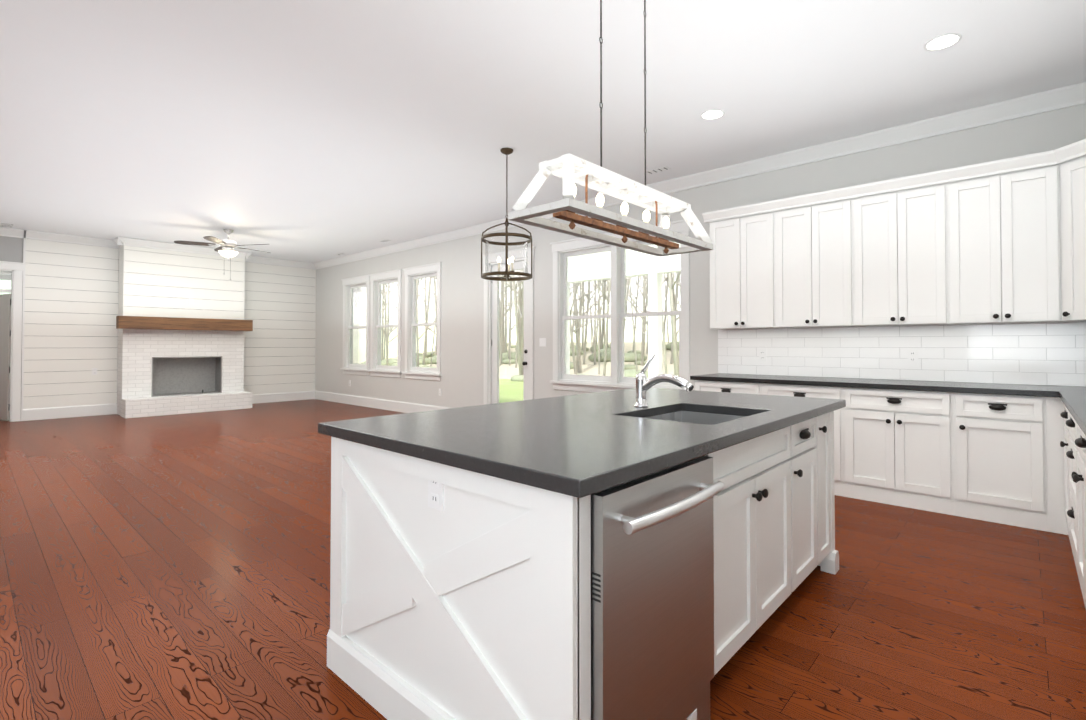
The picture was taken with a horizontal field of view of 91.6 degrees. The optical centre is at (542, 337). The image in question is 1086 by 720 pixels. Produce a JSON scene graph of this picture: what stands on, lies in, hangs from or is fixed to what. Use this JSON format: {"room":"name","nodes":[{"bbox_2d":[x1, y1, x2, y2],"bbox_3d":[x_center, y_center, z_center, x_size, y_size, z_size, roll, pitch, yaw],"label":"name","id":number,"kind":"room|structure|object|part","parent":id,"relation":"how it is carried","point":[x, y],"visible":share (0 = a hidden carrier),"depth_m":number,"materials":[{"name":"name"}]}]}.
{"room":"kitchen","nodes":[
{"label":"kitchen","id":0,"kind":"room"},
{"bbox_2d":[0,227,315,421],"bbox_3d":[-9.488,-0.166,10.255,4.359,3.050,8.630,-1,-1,42],"label":"wall","id":1,"kind":"structure","parent":0,"point":[58,329],"depth_m":9.00,"materials":[{"name":"grey paint"}]},
{"bbox_3d":[-9.857,-0.207,7.412,1.044,3.049,3.630,-1,-1,42],"label":"trim","id":2,"kind":"part","parent":1,"relation":"part of","materials":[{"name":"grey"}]},
{"bbox_2d":[0,399,1085,719],"bbox_3d":[-4.817,1.346,5.975,17.100,0.100,8.630,-1,-1,42],"label":"floor","id":3,"kind":"structure","parent":0,"point":[170,567],"depth_m":2.51,"materials":[{"name":"brown wood"}]},
{"bbox_2d":[113,237,252,418],"bbox_3d":[-6.554,-0.171,9.739,0.849,3.046,2.090,-1,-1,42],"label":"fireplace","id":4,"kind":"object","parent":3,"relation":"on","point":[182,325],"visible":0.98,"depth_m":9.65,"materials":[{"name":"white brick"}]},
{"bbox_2d":[327,408,840,719],"bbox_3d":[0.388,0.807,2.424,1.240,0.873,2.258,-1,-1,42],"label":"kitchen island","id":5,"kind":"object","parent":3,"relation":"on","point":[460,574],"depth_m":1.65,"materials":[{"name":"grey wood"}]},
{"bbox_2d":[318,388,845,499],"bbox_3d":[0.393,0.349,2.428,1.264,0.040,2.316,-1,-1,42],"label":"island countertop","id":6,"kind":"structure","parent":5,"relation":"on","point":[579,446],"depth_m":1.80,"materials":[{"name":"black stone"}]},
{"bbox_2d":[634,353,693,406],"bbox_3d":[0.559,0.201,2.459,0.302,0.256,0.065,-1,-1,42],"label":"faucet","id":7,"kind":"object","parent":6,"relation":"on","point":[643,385],"visible":1,"depth_m":2.50,"materials":[{"name":"silver metal"}]},
{"bbox_2d":[591,455,723,719],"bbox_3d":[0.136,0.797,1.647,0.702,0.862,0.600,-1,-1,42],"label":"dishwasher","id":8,"kind":"object","parent":5,"relation":"in","point":[652,596],"visible":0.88,"depth_m":1.41,"materials":[{"name":"silver metal"}]},
{"bbox_2d":[690,379,749,393],"bbox_3d":[1.920,0.846,5.056,0.706,0.874,0.618,-1,-1,42],"label":"base cabinet","id":9,"kind":"object","parent":3,"relation":"on","point":[700,384],"depth_m":4.88,"materials":[{"name":"grey wood"}]},
{"bbox_2d":[750,383,829,398],"bbox_3d":[2.361,0.840,4.654,0.792,0.874,0.618,-1,-1,42],"label":"base cabinet","id":10,"kind":"object","parent":3,"relation":"on","point":[781,389],"depth_m":4.50,"materials":[{"name":"grey wood"}]},
{"bbox_2d":[830,387,937,512],"bbox_3d":[2.857,0.833,4.203,0.852,0.874,0.618,-1,-1,42],"label":"base cabinet","id":11,"kind":"object","parent":3,"relation":"on","point":[886,442],"depth_m":4.01,"materials":[{"name":"grey wood"}]},
{"bbox_2d":[938,391,1049,531],"bbox_3d":[3.265,0.828,3.831,0.556,0.874,0.618,-1,-1,42],"label":"base cabinet","id":12,"kind":"object","parent":3,"relation":"on","point":[994,450],"depth_m":3.59,"materials":[{"name":"grey wood"}]},
{"bbox_2d":[690,375,1085,398],"bbox_3d":[2.805,0.376,4.243,3.178,0.038,0.638,-1,-1,42],"label":"countertop","id":13,"kind":"structure","parent":12,"relation":"on","point":[794,380],"depth_m":4.06,"materials":[{"name":"black stone"}]},
{"bbox_2d":[1050,399,1061,533],"bbox_3d":[3.700,0.822,3.434,0.774,0.874,0.618,-1,-1,42],"label":"base cabinet","id":14,"kind":"object","parent":3,"relation":"on","point":[1055,404],"depth_m":3.40,"materials":[{"name":"grey wood"}]},
{"bbox_2d":[1062,431,1065,534],"bbox_3d":[3.388,0.815,2.976,0.618,0.874,0.500,-1,-1,42],"label":"base cabinet","id":15,"kind":"object","parent":3,"relation":"on","point":[1063,432],"depth_m":3.37,"materials":[{"name":"grey wood"}]},
{"bbox_2d":[1062,407,1073,556],"bbox_3d":[3.017,0.809,2.570,0.618,0.874,0.752,-1,-1,42],"label":"base cabinet","id":16,"kind":"object","parent":3,"relation":"on","point":[1065,414],"depth_m":3.02,"materials":[{"name":"grey wood"}]},
{"bbox_2d":[1070,419,1085,607],"bbox_3d":[2.559,0.802,2.067,0.618,0.874,0.760,-1,-1,42],"label":"base cabinet","id":17,"kind":"object","parent":3,"relation":"on","point":[1075,435],"depth_m":2.50,"materials":[{"name":"grey wood"}]},
{"bbox_2d":[1058,391,1085,434],"bbox_3d":[2.377,0.341,1.889,0.638,0.038,3.420,-1,-1,42],"label":"countertop","id":18,"kind":"structure","parent":17,"relation":"on","point":[1074,402],"depth_m":2.66,"materials":[{"name":"stone"}]},
{"bbox_2d":[1082,435,1085,518],"bbox_3d":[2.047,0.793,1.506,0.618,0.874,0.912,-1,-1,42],"label":"base cabinet","id":19,"kind":"object","parent":3,"relation":"on","point":[1083,436],"depth_m":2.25,"materials":[{"name":"grey wood"}]},
{"bbox_2d":[0,0,1085,262],"bbox_3d":[-4.817,-1.813,6.022,17.100,0.120,8.630,-1,-1,42],"label":"ceiling","id":20,"kind":"structure","parent":0,"point":[308,130],"depth_m":3.89,"materials":[{"name":"white paint"}]},
{"bbox_2d":[0,222,13,227],"bbox_3d":[-8.215,-1.719,8.082,0.350,0.006,0.150,-1,-1,42],"label":"ceiling vent","id":21,"kind":"object","parent":20,"relation":"in","point":[1,224],"depth_m":8.09,"materials":[{"name":"white metal"}]},
{"bbox_2d":[174,229,269,279],"bbox_3d":[-5.037,-1.320,8.449,1.341,0.794,1.376,-1,-1,42],"label":"ceiling fan","id":22,"kind":"object","parent":20,"relation":"hanging from","point":[226,248],"visible":1,"depth_m":8.31,"materials":[{"name":"silver metal"}]},
{"bbox_2d":[481,148,531,280],"bbox_3d":[-0.341,-1.164,4.970,0.470,1.210,0.470,-1,-1,42],"label":"pendant lantern","id":23,"kind":"object","parent":20,"relation":"hanging from","point":[507,273],"visible":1,"depth_m":4.96,"materials":[{"name":"brown metal"}]},
{"bbox_2d":[508,0,712,256],"bbox_3d":[0.394,-1.130,2.554,0.340,1.350,1.249,-1,-1,42],"label":"light","id":24,"kind":"object","parent":20,"relation":"hanging from","point":[570,169],"visible":1,"depth_m":2.41,"materials":[{"name":"white wood"}]},
{"bbox_2d":[646,166,670,173],"bbox_3d":[1.205,-1.757,5.546,0.250,0.006,0.100,-1,-1,42],"label":"ceiling vent","id":25,"kind":"object","parent":20,"relation":"in","point":[664,168],"depth_m":5.54,"materials":[{"name":"white metal"}]},
{"bbox_2d":[700,109,724,119],"bbox_3d":[1.351,-1.777,4.208,0.184,0.006,0.184,-1,-1,42],"label":"recessed light","id":26,"kind":"object","parent":20,"relation":"in","point":[712,114],"visible":1,"depth_m":4.21,"materials":[{"name":"white plastic"}]},
{"bbox_2d":[924,33,961,50],"bbox_3d":[2.424,-1.792,3.203,0.184,0.006,0.184,-1,-1,42],"label":"recessed light","id":27,"kind":"object","parent":20,"relation":"in","point":[943,41],"visible":1,"depth_m":3.20,"materials":[{"name":"white plastic"}]},
{"bbox_2d":[315,104,1085,407],"bbox_3d":[-0.435,-0.203,7.726,12.950,3.050,0.172,-1,-1,42],"label":"wall","id":28,"kind":"structure","parent":0,"point":[460,383],"depth_m":7.27,"materials":[{"name":"grey paint"}]},
{"bbox_2d":[346,282,365,368],"bbox_3d":[-3.738,-0.232,10.753,0.860,1.727,0.150,-1,-1,42],"label":"living room window","id":29,"kind":"structure","parent":28,"relation":"in","point":[353,310],"depth_m":10.90,"materials":[{"name":"clear glass"}]},
{"bbox_2d":[374,277,397,370],"bbox_3d":[-2.910,-0.243,9.998,0.860,1.727,0.150,-1,-1,42],"label":"living room window","id":30,"kind":"structure","parent":28,"relation":"in","point":[378,326],"depth_m":10.22,"materials":[{"name":"clear glass"}]},
{"bbox_2d":[408,271,436,373],"bbox_3d":[-2.035,-0.255,9.200,0.860,1.727,0.150,-1,-1,42],"label":"living room window","id":31,"kind":"structure","parent":28,"relation":"in","point":[412,361],"depth_m":9.42,"materials":[{"name":"clear glass"}]},
{"bbox_3d":[-0.468,0.095,7.752,0.850,2.455,0.172,-1,-1,42],"label":"door patio glass","id":32,"kind":"part","parent":28,"relation":"part of","materials":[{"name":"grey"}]},
{"bbox_2d":[539,338,545,345],"bbox_3d":[-0.004,0.065,7.236,0.118,0.115,0.011,-1,-1,42],"label":"light switch","id":33,"kind":"object","parent":28,"relation":"attached to","point":[542,341],"depth_m":7.24,"materials":[{"name":"white plastic"}]},
{"bbox_2d":[314,82,1085,412],"bbox_3d":[-0.459,-0.203,7.699,12.650,3.049,0.245,-1,-1,42],"label":"trim","id":34,"kind":"structure","parent":28,"relation":"in","point":[618,296],"depth_m":6.47,"materials":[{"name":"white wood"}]},
{"bbox_2d":[706,211,765,330],"bbox_3d":[2.032,-0.634,5.172,0.705,1.090,0.328,-1,-1,42],"label":"upper cabinet","id":35,"kind":"object","parent":28,"relation":"attached to","point":[738,254],"depth_m":5.09,"materials":[{"name":"grey wood"}]},
{"bbox_2d":[762,195,841,330],"bbox_3d":[2.476,-0.640,4.768,0.775,1.090,0.328,-1,-1,42],"label":"upper cabinet","id":36,"kind":"object","parent":28,"relation":"attached to","point":[804,240],"depth_m":4.70,"materials":[{"name":"grey wood"}]},
{"bbox_2d":[842,183,933,326],"bbox_3d":[2.945,-0.646,4.340,0.775,1.090,0.328,-1,-1,42],"label":"upper cabinet","id":37,"kind":"object","parent":28,"relation":"attached to","point":[888,233],"depth_m":4.27,"materials":[{"name":"grey wood"}]},
{"bbox_2d":[718,322,1085,386],"bbox_3d":[1.653,0.108,2.983,3.178,0.457,4.058,-1,-1,42],"label":"backsplash","id":38,"kind":"structure","parent":28,"relation":"attached to","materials":[{"name":"tile"}]},
{"bbox_2d":[930,152,1045,326],"bbox_3d":[3.385,-0.689,3.902,0.747,1.163,0.384,-1,-1,42],"label":"upper cabinet","id":39,"kind":"object","parent":28,"relation":"attached to","point":[955,280],"depth_m":3.85,"materials":[{"name":"grey wood"}]},
{"bbox_2d":[1042,139,1085,322],"bbox_3d":[3.715,-0.696,3.402,0.678,1.163,0.678,-1,-1,42],"label":"upper cabinet","id":40,"kind":"object","parent":28,"relation":"attached to","point":[1063,184],"depth_m":3.56,"materials":[{"name":"grey wood"}]},
{"label":"outside","id":41,"kind":"structure","parent":0,"visible":0},
{"bbox_2d":[359,242,680,402],"bbox_3d":[3.904,-8.009,19.172,80.000,25.000,22.419,-1,-1,42],"label":"scenery","id":42,"kind":"structure","parent":41,"point":[586,329],"depth_m":22.75,"materials":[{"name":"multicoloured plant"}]}
]}

